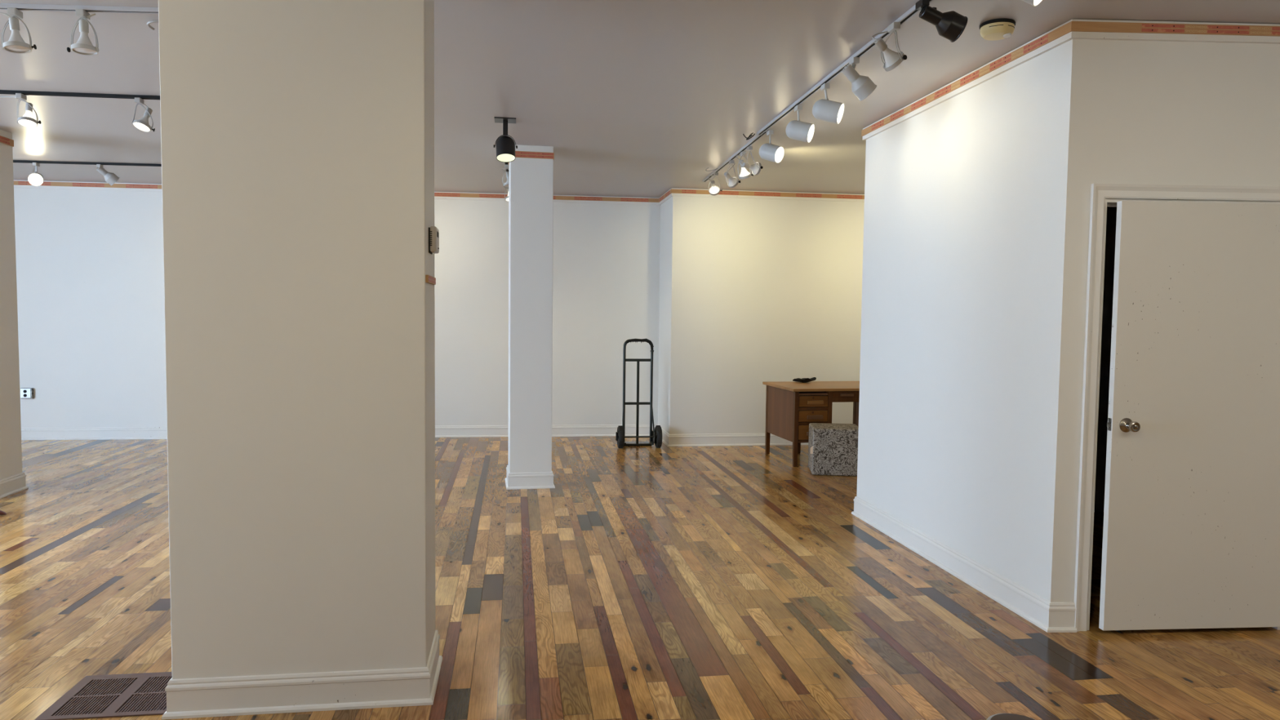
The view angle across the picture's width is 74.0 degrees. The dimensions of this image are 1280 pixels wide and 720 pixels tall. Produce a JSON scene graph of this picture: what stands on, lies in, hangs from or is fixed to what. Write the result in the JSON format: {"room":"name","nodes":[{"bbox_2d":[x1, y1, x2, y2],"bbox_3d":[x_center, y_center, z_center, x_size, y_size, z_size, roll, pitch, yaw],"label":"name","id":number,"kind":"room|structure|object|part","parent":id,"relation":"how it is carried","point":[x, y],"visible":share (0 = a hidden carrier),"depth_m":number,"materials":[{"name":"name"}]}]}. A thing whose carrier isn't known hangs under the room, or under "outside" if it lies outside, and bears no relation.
{"room":"empty art gallery","nodes":[
{"label":"empty art gallery","id":0,"kind":"room"},
{"bbox_2d":[0,128,22,479],"bbox_3d":[-5.180,-0.367,6.644,0.390,2.860,0.335,0,3,-8],"label":"wall column","id":1,"kind":"structure","parent":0,"point":[11,448],"depth_m":6.71,"materials":[{"name":"paint"}]},
{"bbox_2d":[0,135,13,146],"bbox_3d":[-5.164,-1.717,6.567,0.404,0.052,0.349,0,3,-8],"label":"trim","id":2,"kind":"structure","parent":1,"relation":"attached to","point":[5,140],"depth_m":6.67,"materials":[{"name":"brown wood"}]},
{"bbox_2d":[0,472,28,498],"bbox_3d":[-5.196,0.992,6.722,0.444,0.137,0.389,0,3,-8],"label":"baseboard","id":3,"kind":"structure","parent":1,"relation":"attached to","point":[15,483],"depth_m":6.75,"materials":[{"name":"paint"}]},
{"bbox_2d":[158,0,435,679],"bbox_3d":[-1.277,-0.131,3.285,0.909,2.860,0.375,0,3,-8],"label":"wall column","id":4,"kind":"structure","parent":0,"point":[297,136],"depth_m":3.10,"materials":[{"name":"paint"}]},
{"bbox_2d":[161,630,442,719],"bbox_3d":[-1.293,1.228,3.363,0.963,0.137,0.429,0,3,-8],"label":"baseboard","id":5,"kind":"structure","parent":4,"relation":"attached to","point":[235,695],"depth_m":3.16,"materials":[{"name":"paint"}]},
{"bbox_2d":[425,275,435,284],"bbox_3d":[-0.816,-0.312,3.315,0.011,0.028,0.298,0,3,-8],"label":"scrap","id":6,"kind":"object","parent":4,"relation":"attached to","point":[429,279],"visible":1,"depth_m":3.25,"materials":[{"name":"brown wood"}]},
{"bbox_2d":[428,226,439,254],"bbox_3d":[-0.807,-0.468,3.328,0.032,0.102,0.122,0,3,-8],"label":"thermostat","id":7,"kind":"object","parent":4,"relation":"attached to","point":[433,232],"visible":1,"depth_m":3.27,"materials":[{"name":"beige plastic"}]},
{"bbox_3d":[-0.819,-0.465,3.320,0.005,0.097,0.100,0,3,-8],"label":"plate","id":8,"kind":"part","parent":7,"relation":"part of","materials":[{"name":"black"}]},
{"bbox_2d":[13,179,660,427],"bbox_3d":[-4.660,-0.538,9.758,10.000,2.860,0.513,0,3,-8],"label":"wall","id":9,"kind":"structure","parent":0,"point":[90,274],"depth_m":9.89,"materials":[{"name":"paint"}]},
{"bbox_2d":[20,387,34,398],"bbox_3d":[-6.779,0.368,9.390,0.115,0.115,0.052,0,3,-8],"label":"power outlet","id":10,"kind":"object","parent":9,"relation":"attached to","point":[25,393],"visible":1,"depth_m":9.37,"materials":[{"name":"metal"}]},
{"bbox_2d":[13,179,659,204],"bbox_3d":[-4.571,-1.913,9.538,9.708,0.083,0.027,0,3,-7],"label":"trim","id":11,"kind":"structure","parent":9,"relation":"attached to","point":[17,184],"depth_m":9.82,"materials":[{"name":"paint"}]},
{"bbox_2d":[21,424,808,446],"bbox_3d":[-2.418,0.860,9.602,14.022,0.137,0.945,0,3,-7],"label":"baseboard","id":12,"kind":"structure","parent":9,"relation":"attached to","point":[580,430],"depth_m":9.59,"materials":[{"name":"paint"}]},
{"bbox_2d":[507,144,553,472],"bbox_3d":[-0.941,-0.354,7.270,0.352,2.860,0.365,0,3,-11],"label":"wall column","id":13,"kind":"structure","parent":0,"point":[531,180],"depth_m":7.09,"materials":[{"name":"paint"}]},
{"bbox_2d":[504,465,555,489],"bbox_3d":[-0.957,1.005,7.347,0.406,0.137,0.419,0,3,-11],"label":"baseboard","id":14,"kind":"structure","parent":13,"relation":"attached to","point":[531,480],"depth_m":7.16,"materials":[{"name":"paint"}]},
{"bbox_2d":[507,151,554,164],"bbox_3d":[-0.926,-1.704,7.192,0.364,0.052,0.379,0,3,-11],"label":"trim","id":15,"kind":"structure","parent":13,"relation":"attached to","point":[517,153],"depth_m":7.01,"materials":[{"name":"orange paint"}]},
{"bbox_2d":[0,436,1279,719],"bbox_3d":[-1.579,1.340,3.593,14.480,0.120,13.800,0,3,-8],"label":"floor","id":16,"kind":"structure","parent":0,"point":[908,704],"depth_m":4.25,"materials":[{"name":"brown wood"}]},
{"bbox_2d":[0,510,6,515],"bbox_3d":[-4.663,1.057,6.036,0.284,0.092,0.087,0,3,-8],"label":"shoe","id":17,"kind":"object","parent":16,"relation":"on","point":[2,513],"visible":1,"depth_m":6.05,"materials":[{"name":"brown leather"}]},
{"bbox_2d":[34,671,172,719],"bbox_3d":[-1.992,1.290,3.277,0.442,0.006,0.376,0,3,-8],"label":"floor vent","id":18,"kind":"object","parent":16,"relation":"in","point":[110,695],"visible":0.88,"depth_m":3.24,"materials":[{"name":"black metal"}]},
{"bbox_2d":[615,338,662,448],"bbox_3d":[-0.026,0.362,9.470,0.508,1.207,0.525,0,3,-8],"label":"hand truck","id":19,"kind":"object","parent":16,"relation":"on","point":[655,435],"visible":1,"depth_m":9.43,"materials":[{"name":"black metal"}]},
{"bbox_3d":[-0.052,0.947,9.636,0.332,0.006,0.258,0,3,-8],"label":"toe plate","id":20,"kind":"part","parent":19,"relation":"part of","materials":[{"name":"metal"}]},
{"bbox_3d":[-0.023,0.356,9.457,0.340,1.177,0.041,0,3,-8],"label":"frame","id":21,"kind":"part","parent":19,"relation":"part of","materials":[{"name":"black metal"}]},
{"bbox_2d":[762,381,859,466],"bbox_3d":[2.106,0.639,8.811,1.460,0.770,0.850,0,3,-12],"label":"writing desk","id":22,"kind":"object","parent":16,"relation":"on","point":[791,406],"visible":0.49,"depth_m":8.38,"materials":[{"name":"brown wood"}]},
{"bbox_3d":[1.362,0.632,9.032,0.042,0.742,0.042,0,3,-12],"label":"leg","id":23,"kind":"part","parent":22,"relation":"part of","materials":[{"name":"brown wood"}]},
{"bbox_3d":[1.433,0.535,8.658,0.012,0.504,0.706,0,3,-12],"label":"panel","id":24,"kind":"part","parent":22,"relation":"part of","materials":[{"name":"brown wood"}]},
{"bbox_3d":[1.522,0.675,8.302,0.042,0.742,0.042,0,3,-12],"label":"leg","id":25,"kind":"part","parent":22,"relation":"part of","materials":[{"name":"brown wood"}]},
{"bbox_3d":[1.704,0.632,9.106,0.042,0.742,0.042,0,3,-12],"label":"leg","id":26,"kind":"part","parent":22,"relation":"part of","materials":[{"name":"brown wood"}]},
{"bbox_3d":[1.660,0.701,8.488,0.302,0.142,0.337,0,3,-12],"label":"drawer","id":27,"kind":"part","parent":22,"relation":"part of","materials":[{"name":"brown wood"}]},
{"bbox_2d":[792,377,816,382],"bbox_3d":[1.743,0.211,8.990,0.250,0.056,0.210,0,3,-8],"label":"dish","id":28,"kind":"object","parent":22,"relation":"on","point":[798,380],"visible":1,"depth_m":8.98,"materials":[{"name":"black"}]},
{"bbox_3d":[1.634,0.542,8.607,0.308,0.503,0.596,0,3,-12],"label":"pedestal frame","id":29,"kind":"part","parent":22,"relation":"part of","materials":[{"name":"brown wood"}]},
{"bbox_3d":[1.662,0.541,8.479,0.302,0.110,0.337,0,3,-12],"label":"drawer","id":30,"kind":"part","parent":22,"relation":"part of","materials":[{"name":"brown wood"}]},
{"bbox_3d":[1.664,0.396,8.471,0.302,0.108,0.337,0,3,-12],"label":"drawer","id":31,"kind":"part","parent":22,"relation":"part of","materials":[{"name":"brown wood"}]},
{"bbox_3d":[1.715,0.559,8.306,0.163,0.037,0.025,0,3,-12],"label":"drawer pull","id":32,"kind":"part","parent":22,"relation":"part of","materials":[{"name":"brown wood"}]},
{"bbox_3d":[1.716,0.415,8.298,0.163,0.037,0.025,0,3,-12],"label":"drawer pull","id":33,"kind":"part","parent":22,"relation":"part of","materials":[{"name":"brown wood"}]},
{"bbox_3d":[1.864,0.675,8.377,0.042,0.742,0.042,0,3,-12],"label":"leg","id":34,"kind":"part","parent":22,"relation":"part of","materials":[{"name":"brown wood"}]},
{"bbox_3d":[2.148,0.330,8.614,0.610,0.066,0.416,0,3,-12],"label":"drawer","id":35,"kind":"part","parent":22,"relation":"part of","materials":[{"name":"brown wood"}]},
{"bbox_3d":[2.109,0.338,8.794,0.616,0.110,0.778,0,3,-12],"label":"apron rail","id":36,"kind":"part","parent":22,"relation":"part of","materials":[{"name":"brown wood"}]},
{"bbox_3d":[2.041,0.346,8.367,0.135,0.025,0.022,0,3,-12],"label":"drawer pull","id":37,"kind":"part","parent":22,"relation":"part of","materials":[{"name":"brown wood"}]},
{"bbox_3d":[2.347,0.631,9.247,0.042,0.742,0.042,0,3,-12],"label":"leg","id":38,"kind":"part","parent":22,"relation":"part of","materials":[{"name":"brown wood"}]},
{"bbox_3d":[2.417,0.534,8.873,0.012,0.504,0.706,0,3,-12],"label":"panel","id":39,"kind":"part","parent":22,"relation":"part of","materials":[{"name":"brown wood"}]},
{"bbox_2d":[808,422,858,475],"bbox_3d":[1.840,0.841,8.061,0.477,0.442,0.444,1,3,6],"label":"ottoman","id":40,"kind":"object","parent":16,"relation":"on","point":[833,448],"visible":0.84,"depth_m":7.85,"materials":[{"name":"grey fabric"}]},
{"bbox_2d":[851,496,1076,632],"bbox_3d":[3.495,1.163,5.454,3.497,0.137,2.402,0,3,-8],"label":"baseboard","id":41,"kind":"structure","parent":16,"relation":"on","point":[1051,617],"depth_m":4.67,"materials":[{"name":"paint"}]},
{"bbox_2d":[0,0,1279,197],"bbox_3d":[-1.508,-1.625,3.430,14.400,0.100,13.800,0,3,-8],"label":"ceiling","id":42,"kind":"structure","parent":0,"point":[631,98],"depth_m":4.99,"materials":[{"name":"paint"}]},
{"bbox_2d":[0,3,158,13],"bbox_3d":[-3.411,-1.609,3.834,2.973,0.020,0.036,1,3,-3],"label":"track","id":43,"kind":"object","parent":42,"relation":"attached to","point":[42,7],"visible":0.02,"depth_m":3.86,"materials":[{"name":"white metal"}]},
{"bbox_2d":[0,7,36,53],"bbox_3d":[-2.837,-1.503,3.874,0.107,0.185,0.117,3,4,37],"label":"track light","id":44,"kind":"object","parent":43,"relation":"hanging from","point":[15,43],"visible":1,"depth_m":3.86,"materials":[{"name":"white metal"}]},
{"bbox_3d":[-2.872,-1.567,3.866,0.069,0.028,0.009,0,3,-13],"label":"cord","id":45,"kind":"part","parent":44,"relation":"part of","materials":[{"name":"white plastic"}]},
{"bbox_2d":[8,17,20,31],"bbox_3d":[-2.853,-1.530,3.872,0.043,0.059,0.040,0,3,-8],"label":"socket","id":46,"kind":"object","parent":44,"relation":"attached to","point":[14,24],"depth_m":3.86,"materials":[{"name":"grey ceramic"}]},
{"bbox_3d":[-2.841,-1.462,3.872,0.095,0.089,0.096,0,3,-8],"label":"bulb","id":47,"kind":"part","parent":44,"relation":"part of","materials":[{"name":"white glass"}]},
{"bbox_2d":[66,8,98,55],"bbox_3d":[-2.543,-1.499,3.875,0.119,0.186,0.106,-2,4,-39],"label":"track light","id":48,"kind":"object","parent":43,"relation":"hanging from","point":[83,46],"visible":1,"depth_m":3.87,"materials":[{"name":"white metal"}]},
{"bbox_2d":[79,19,88,33],"bbox_3d":[-2.542,-1.524,3.881,0.039,0.057,0.040,0,3,-8],"label":"socket","id":49,"kind":"object","parent":48,"relation":"attached to","point":[83,24],"depth_m":3.87,"materials":[{"name":"grey ceramic"}]},
{"bbox_3d":[-2.539,-1.456,3.881,0.096,0.085,0.096,0,3,-8],"label":"bulb","id":50,"kind":"part","parent":48,"relation":"part of","materials":[{"name":"white glass"}]},
{"bbox_3d":[-2.516,-1.565,3.880,0.058,0.037,0.009,0,3,-3],"label":"cord","id":51,"kind":"part","parent":48,"relation":"part of","materials":[{"name":"white plastic"}]},
{"bbox_2d":[0,89,159,99],"bbox_3d":[-3.872,-1.706,5.428,3.710,0.020,0.036,0,3,-6],"label":"track","id":52,"kind":"object","parent":42,"relation":"attached to","point":[2,91],"visible":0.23,"depth_m":5.45,"materials":[{"name":"black metal"}]},
{"bbox_2d":[14,93,40,128],"bbox_3d":[-3.922,-1.598,5.443,0.128,0.198,0.114,-2,4,-39],"label":"track light","id":53,"kind":"object","parent":52,"relation":"hanging from","point":[27,120],"visible":1,"depth_m":5.44,"materials":[{"name":"white metal"}]},
{"bbox_3d":[-3.924,-1.555,5.439,0.096,0.097,0.091,0,3,-8],"label":"bulb","id":54,"kind":"part","parent":53,"relation":"part of","materials":[{"name":"white glass"}]},
{"bbox_2d":[25,102,33,111],"bbox_3d":[-3.933,-1.625,5.466,0.040,0.063,0.050,0,3,-8],"label":"socket","id":55,"kind":"object","parent":53,"relation":"attached to","point":[28,108],"depth_m":5.45,"materials":[{"name":"grey ceramic"}]},
{"bbox_2d":[131,97,155,132],"bbox_3d":[-3.226,-1.591,5.516,0.107,0.206,0.123,3,4,34],"label":"track light","id":56,"kind":"object","parent":52,"relation":"hanging from","point":[142,124],"visible":1,"depth_m":5.51,"materials":[{"name":"white metal"}]},
{"bbox_3d":[-3.233,-1.547,5.510,0.094,0.100,0.090,0,3,-8],"label":"bulb","id":57,"kind":"part","parent":56,"relation":"part of","materials":[{"name":"white glass"}]},
{"bbox_2d":[143,107,152,117],"bbox_3d":[-3.214,-1.616,5.548,0.038,0.064,0.054,2,4,24],"label":"socket","id":58,"kind":"object","parent":56,"relation":"attached to","point":[148,112],"depth_m":5.53,"materials":[{"name":"white metal"}]},
{"bbox_2d":[13,160,161,166],"bbox_3d":[-4.523,-1.868,8.157,4.613,0.020,0.036,0,3,-6],"label":"track","id":59,"kind":"object","parent":42,"relation":"attached to","point":[14,161],"visible":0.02,"depth_m":8.07,"materials":[{"name":"black metal"}]},
{"bbox_2d":[27,162,44,186],"bbox_3d":[-5.715,-1.754,8.035,0.122,0.223,0.124,-1,4,-28],"label":"track light","id":60,"kind":"object","parent":59,"relation":"hanging from","point":[35,179],"visible":1,"depth_m":8.01,"materials":[{"name":"white metal"}]},
{"bbox_3d":[-5.716,-1.708,8.038,0.120,0.132,0.123,-1,4,-30],"label":"lamp shade","id":61,"kind":"part","parent":60,"relation":"part of","materials":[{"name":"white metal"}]},
{"bbox_2d":[96,164,119,185],"bbox_3d":[-5.096,-1.769,8.134,0.110,0.190,0.190,4,4,42],"label":"track light","id":62,"kind":"object","parent":59,"relation":"hanging from","point":[111,178],"visible":1,"depth_m":8.11,"materials":[{"name":"white metal"}]},
{"bbox_2d":[146,19,158,30],"bbox_3d":[-2.182,-1.603,4.054,0.351,0.032,0.084,1,3,1],"label":"loose cable","id":63,"kind":"object","parent":42,"relation":"attached to","point":[148,23],"visible":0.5,"depth_m":4.03,"materials":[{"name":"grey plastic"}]},
{"bbox_2d":[493,116,517,162],"bbox_3d":[-0.962,-1.571,6.075,0.170,0.296,0.169,0,3,-8],"label":"ceiling spotlight","id":64,"kind":"object","parent":42,"relation":"attached to","point":[505,144],"visible":1,"depth_m":6.05,"materials":[{"name":"black metal"}]},
{"bbox_3d":[-0.963,-1.658,6.074,0.034,0.105,0.030,0,3,-8],"label":"stem","id":65,"kind":"part","parent":64,"relation":"part of","materials":[{"name":"black metal"}]},
{"bbox_3d":[-0.964,-1.715,6.076,0.152,0.008,0.150,0,3,-8],"label":"ceiling plate","id":66,"kind":"part","parent":64,"relation":"part of","materials":[{"name":"black metal"}]},
{"bbox_3d":[-0.961,-1.513,6.074,0.140,0.180,0.162,0,3,-8],"label":"lamp shade","id":67,"kind":"part","parent":64,"relation":"part of","materials":[{"name":"black metal"}]},
{"bbox_2d":[702,129,768,182],"bbox_3d":[0.799,-1.772,7.524,0.036,0.020,2.490,0,3,-6],"label":"track","id":68,"kind":"object","parent":42,"relation":"attached to","point":[756,138],"visible":0.76,"depth_m":7.22,"materials":[{"name":"white metal"}]},
{"bbox_2d":[708,172,722,195],"bbox_3d":[0.722,-1.695,8.183,0.133,0.211,0.157,1,3,9],"label":"track light","id":69,"kind":"object","parent":68,"relation":"hanging from","point":[713,190],"visible":1,"depth_m":8.19,"materials":[{"name":"white metal"}]},
{"bbox_2d":[711,180,715,186],"bbox_3d":[0.701,-1.692,8.141,0.038,0.057,0.064,1,3,13],"label":"socket","id":70,"kind":"object","parent":69,"relation":"attached to","point":[713,183],"depth_m":8.12,"materials":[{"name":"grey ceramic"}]},
{"bbox_3d":[0.725,-1.647,8.210,0.091,0.096,0.103,0,3,-8],"label":"bulb","id":71,"kind":"part","parent":69,"relation":"part of","materials":[{"name":"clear glass"}]},
{"bbox_2d":[724,160,740,187],"bbox_3d":[0.798,-1.643,7.506,0.156,0.237,0.133,-2,4,-36],"label":"track light","id":72,"kind":"object","parent":68,"relation":"hanging from","point":[732,182],"visible":1,"depth_m":7.50,"materials":[{"name":"white metal"}]},
{"bbox_2d":[724,172,730,178],"bbox_3d":[0.768,-1.626,7.470,0.038,0.057,0.064,4,4,42],"label":"socket","id":73,"kind":"object","parent":72,"relation":"attached to","point":[726,174],"depth_m":7.46,"materials":[{"name":"white metal"}]},
{"bbox_3d":[0.816,-1.581,7.531,0.101,0.095,0.097,0,3,-8],"label":"bulb","id":74,"kind":"part","parent":72,"relation":"part of","materials":[{"name":"white glass"}]},
{"bbox_2d":[736,151,753,178],"bbox_3d":[0.871,-1.624,7.100,0.145,0.227,0.121,0,3,-8],"label":"track light","id":75,"kind":"object","parent":68,"relation":"hanging from","point":[744,174],"visible":0.83,"depth_m":7.08,"materials":[{"name":"white metal"}]},
{"bbox_3d":[0.880,-1.570,7.113,0.090,0.102,0.090,0,3,-8],"label":"bulb","id":76,"kind":"part","parent":75,"relation":"part of","materials":[{"name":"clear glass"}]},
{"bbox_2d":[739,146,763,175],"bbox_3d":[0.899,-1.613,6.873,0.160,0.223,0.132,-1,4,-28],"label":"track light","id":77,"kind":"object","parent":68,"relation":"hanging from","point":[756,168],"visible":1,"depth_m":6.87,"materials":[{"name":"white metal"}]},
{"bbox_2d":[742,162,750,168],"bbox_3d":[0.858,-1.572,6.864,0.060,0.045,0.038,-1,4,-27],"label":"socket","id":78,"kind":"object","parent":77,"relation":"attached to","point":[744,165],"depth_m":6.85,"materials":[{"name":"grey ceramic"}]},
{"bbox_3d":[0.920,-1.556,6.908,0.098,0.095,0.091,0,3,-8],"label":"bulb","id":79,"kind":"part","parent":77,"relation":"part of","materials":[{"name":"white glass"}]},
{"bbox_2d":[742,132,755,140],"bbox_3d":[0.822,-1.695,6.419,0.081,0.039,0.162,0,3,-8],"label":"loose cable","id":80,"kind":"object","parent":42,"relation":"attached to","point":[750,135],"visible":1,"depth_m":6.44,"materials":[{"name":"black plastic"}]},
{"bbox_2d":[756,0,933,135],"bbox_3d":[1.165,-1.580,4.228,0.036,0.020,4.409,0,3,-7],"label":"track","id":81,"kind":"object","parent":42,"relation":"attached to","point":[912,11],"visible":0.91,"depth_m":4.74,"materials":[{"name":"white metal"}]},
{"bbox_2d":[759,129,784,163],"bbox_3d":[0.966,-1.568,6.259,0.183,0.240,0.120,3,4,39],"label":"track light","id":82,"kind":"object","parent":81,"relation":"attached to","point":[769,152],"visible":1,"depth_m":6.23,"materials":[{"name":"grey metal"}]},
{"bbox_3d":[0.965,-1.524,6.262,0.183,0.152,0.120,3,4,39],"label":"lamp shade","id":83,"kind":"part","parent":82,"relation":"part of","materials":[{"name":"white metal"}]},
{"bbox_2d":[785,105,814,142],"bbox_3d":[1.036,-1.526,5.504,0.182,0.238,0.124,2,4,23],"label":"track light","id":84,"kind":"object","parent":81,"relation":"hanging from","point":[796,130],"visible":1,"depth_m":5.47,"materials":[{"name":"white metal"}]},
{"bbox_3d":[1.036,-1.481,5.507,0.182,0.149,0.120,2,4,25],"label":"lamp shade","id":85,"kind":"part","parent":84,"relation":"part of","materials":[{"name":"white metal"}]},
{"bbox_2d":[812,83,844,124],"bbox_3d":[1.103,-1.498,4.979,0.182,0.232,0.122,2,4,23],"label":"track light","id":86,"kind":"object","parent":81,"relation":"hanging from","point":[826,110],"visible":1,"depth_m":4.94,"materials":[{"name":"white metal"}]},
{"bbox_3d":[1.092,-1.552,4.978,0.020,0.066,0.018,0,3,-8],"label":"stem","id":87,"kind":"part","parent":86,"relation":"part of","materials":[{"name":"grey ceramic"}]},
{"bbox_3d":[1.103,-1.457,4.982,0.182,0.149,0.120,2,4,24],"label":"lamp shade","id":88,"kind":"part","parent":86,"relation":"part of","materials":[{"name":"white metal"}]},
{"bbox_2d":[841,57,876,101],"bbox_3d":[1.151,-1.477,4.478,0.192,0.216,0.116,0,3,-8],"label":"track light","id":89,"kind":"object","parent":81,"relation":"hanging from","point":[862,86],"visible":1,"depth_m":4.44,"materials":[{"name":"white metal"}]},
{"bbox_2d":[871,22,906,71],"bbox_3d":[1.147,-1.445,3.922,0.154,0.216,0.132,0,3,-8],"label":"track light","id":90,"kind":"object","parent":81,"relation":"hanging from","point":[892,60],"visible":1,"depth_m":3.90,"materials":[{"name":"white metal"}]},
{"bbox_3d":[1.123,-1.499,3.934,0.117,0.069,0.058,-1,4,-25],"label":"cord","id":91,"kind":"part","parent":90,"relation":"part of","materials":[{"name":"grey ceramic"}]},
{"bbox_2d":[874,37,887,51],"bbox_3d":[1.107,-1.450,3.900,0.063,0.060,0.038,-1,4,-25],"label":"socket","id":92,"kind":"object","parent":90,"relation":"attached to","point":[879,42],"depth_m":3.89,"materials":[{"name":"white plastic"}]},
{"bbox_3d":[1.162,-1.396,3.936,0.102,0.100,0.094,0,3,-8],"label":"bulb","id":93,"kind":"part","parent":90,"relation":"part of","materials":[{"name":"white glass"}]},
{"bbox_2d":[915,0,967,42],"bbox_3d":[1.293,-1.453,3.644,0.207,0.165,0.113,0,3,-8],"label":"track light","id":94,"kind":"object","parent":81,"relation":"hanging from","point":[949,25],"visible":1,"depth_m":3.61,"materials":[{"name":"black metal"}]},
{"bbox_2d":[1021,0,1042,6],"bbox_3d":[1.362,-1.382,3.035,0.221,0.238,0.131,2,4,25],"label":"track light","id":95,"kind":"object","parent":81,"relation":"hanging from","point":[1033,2],"visible":1,"depth_m":3.03,"materials":[{"name":"white metal"}]},
{"bbox_2d":[979,17,1015,40],"bbox_3d":[1.668,-1.532,3.965,0.156,0.074,0.156,0,3,-8],"label":"smoke detector","id":96,"kind":"object","parent":42,"relation":"attached to","point":[994,29],"visible":1,"depth_m":3.92,"materials":[{"name":"beige plastic"}]},
{"bbox_2d":[657,187,864,434],"bbox_3d":[2.490,-0.488,10.294,4.495,2.860,1.125,0,3,-8],"label":"wall","id":97,"kind":"structure","parent":0,"point":[753,291],"depth_m":9.56,"materials":[{"name":"paint"}]},
{"bbox_2d":[658,187,864,204],"bbox_3d":[2.418,-1.861,10.032,4.322,0.083,0.841,0,3,-8],"label":"trim","id":98,"kind":"structure","parent":97,"relation":"attached to","point":[672,192],"depth_m":9.48,"materials":[{"name":"paint"}]},
{"bbox_2d":[856,46,1057,594],"bbox_3d":[1.853,-0.205,5.196,0.110,2.860,2.225,0,3,-8],"label":"wall partition","id":99,"kind":"structure","parent":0,"point":[958,192],"depth_m":4.84,"materials":[{"name":"paint"}]},
{"bbox_2d":[861,18,1279,140],"bbox_3d":[3.553,-1.569,5.116,3.497,0.083,2.766,0,3,-8],"label":"trim","id":100,"kind":"structure","parent":99,"relation":"attached to","point":[1096,29],"depth_m":3.91,"materials":[{"name":"paint"}]},
{"bbox_2d":[1093,207,1116,511],"bbox_3d":[3.417,-0.261,6.492,3.360,2.860,0.110,0,3,-8],"label":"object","id":101,"kind":"structure","parent":0,"point":[1111,220],"depth_m":6.47,"materials":[{"name":"paint"}]},
{"bbox_2d":[1036,39,1279,602],"bbox_3d":[3.711,-0.121,4.098,3.503,2.860,0.109,1,3,-2],"label":"wall","id":102,"kind":"structure","parent":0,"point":[1127,112],"depth_m":3.95,"materials":[{"name":"paint"}]},
{"bbox_2d":[1074,183,1279,631],"bbox_3d":[2.626,0.241,4.075,1.087,2.115,0.141,1,3,-2],"label":"door frame","id":103,"kind":"structure","parent":102,"relation":"attached to","point":[1099,192],"depth_m":3.97,"materials":[{"name":"paint"}]},
{"bbox_2d":[1098,200,1279,631],"bbox_3d":[2.639,0.275,3.977,0.924,2.002,0.111,0,3,-8],"label":"door","id":104,"kind":"structure","parent":103,"relation":"in","point":[1191,527],"depth_m":3.97,"materials":[{"name":"paint"}]},
{"bbox_3d":[2.181,0.300,3.950,0.010,0.058,0.023,0,3,-5],"label":"latch plate","id":105,"kind":"part","parent":104,"relation":"part of","materials":[{"name":"metal"}]},
{"bbox_3d":[2.260,0.304,3.904,0.067,0.067,0.074,0,3,-8],"label":"knob","id":106,"kind":"part","parent":104,"relation":"part of","materials":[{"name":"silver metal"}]},
{"bbox_3d":[-1.293,-1.842,8.333,0.060,0.019,1.559,0,3,-8],"label":"track","id":107,"kind":"object","parent":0,"visible":0},
{"bbox_2d":[501,164,508,188],"bbox_3d":[-1.212,-1.699,7.873,0.126,0.212,0.118,4,4,41],"label":"track light","id":108,"kind":"object","parent":107,"relation":"hanging from","point":[505,185],"visible":0.56,"depth_m":7.86,"materials":[{"name":"white metal"}]},
{"bbox_2d":[503,182,508,201],"bbox_3d":[-1.332,-1.748,8.754,0.144,0.217,0.108,0,3,-8],"label":"track light","id":109,"kind":"object","parent":107,"relation":"hanging from","point":[506,198],"visible":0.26,"depth_m":8.75,"materials":[{"name":"white metal"}]}
]}

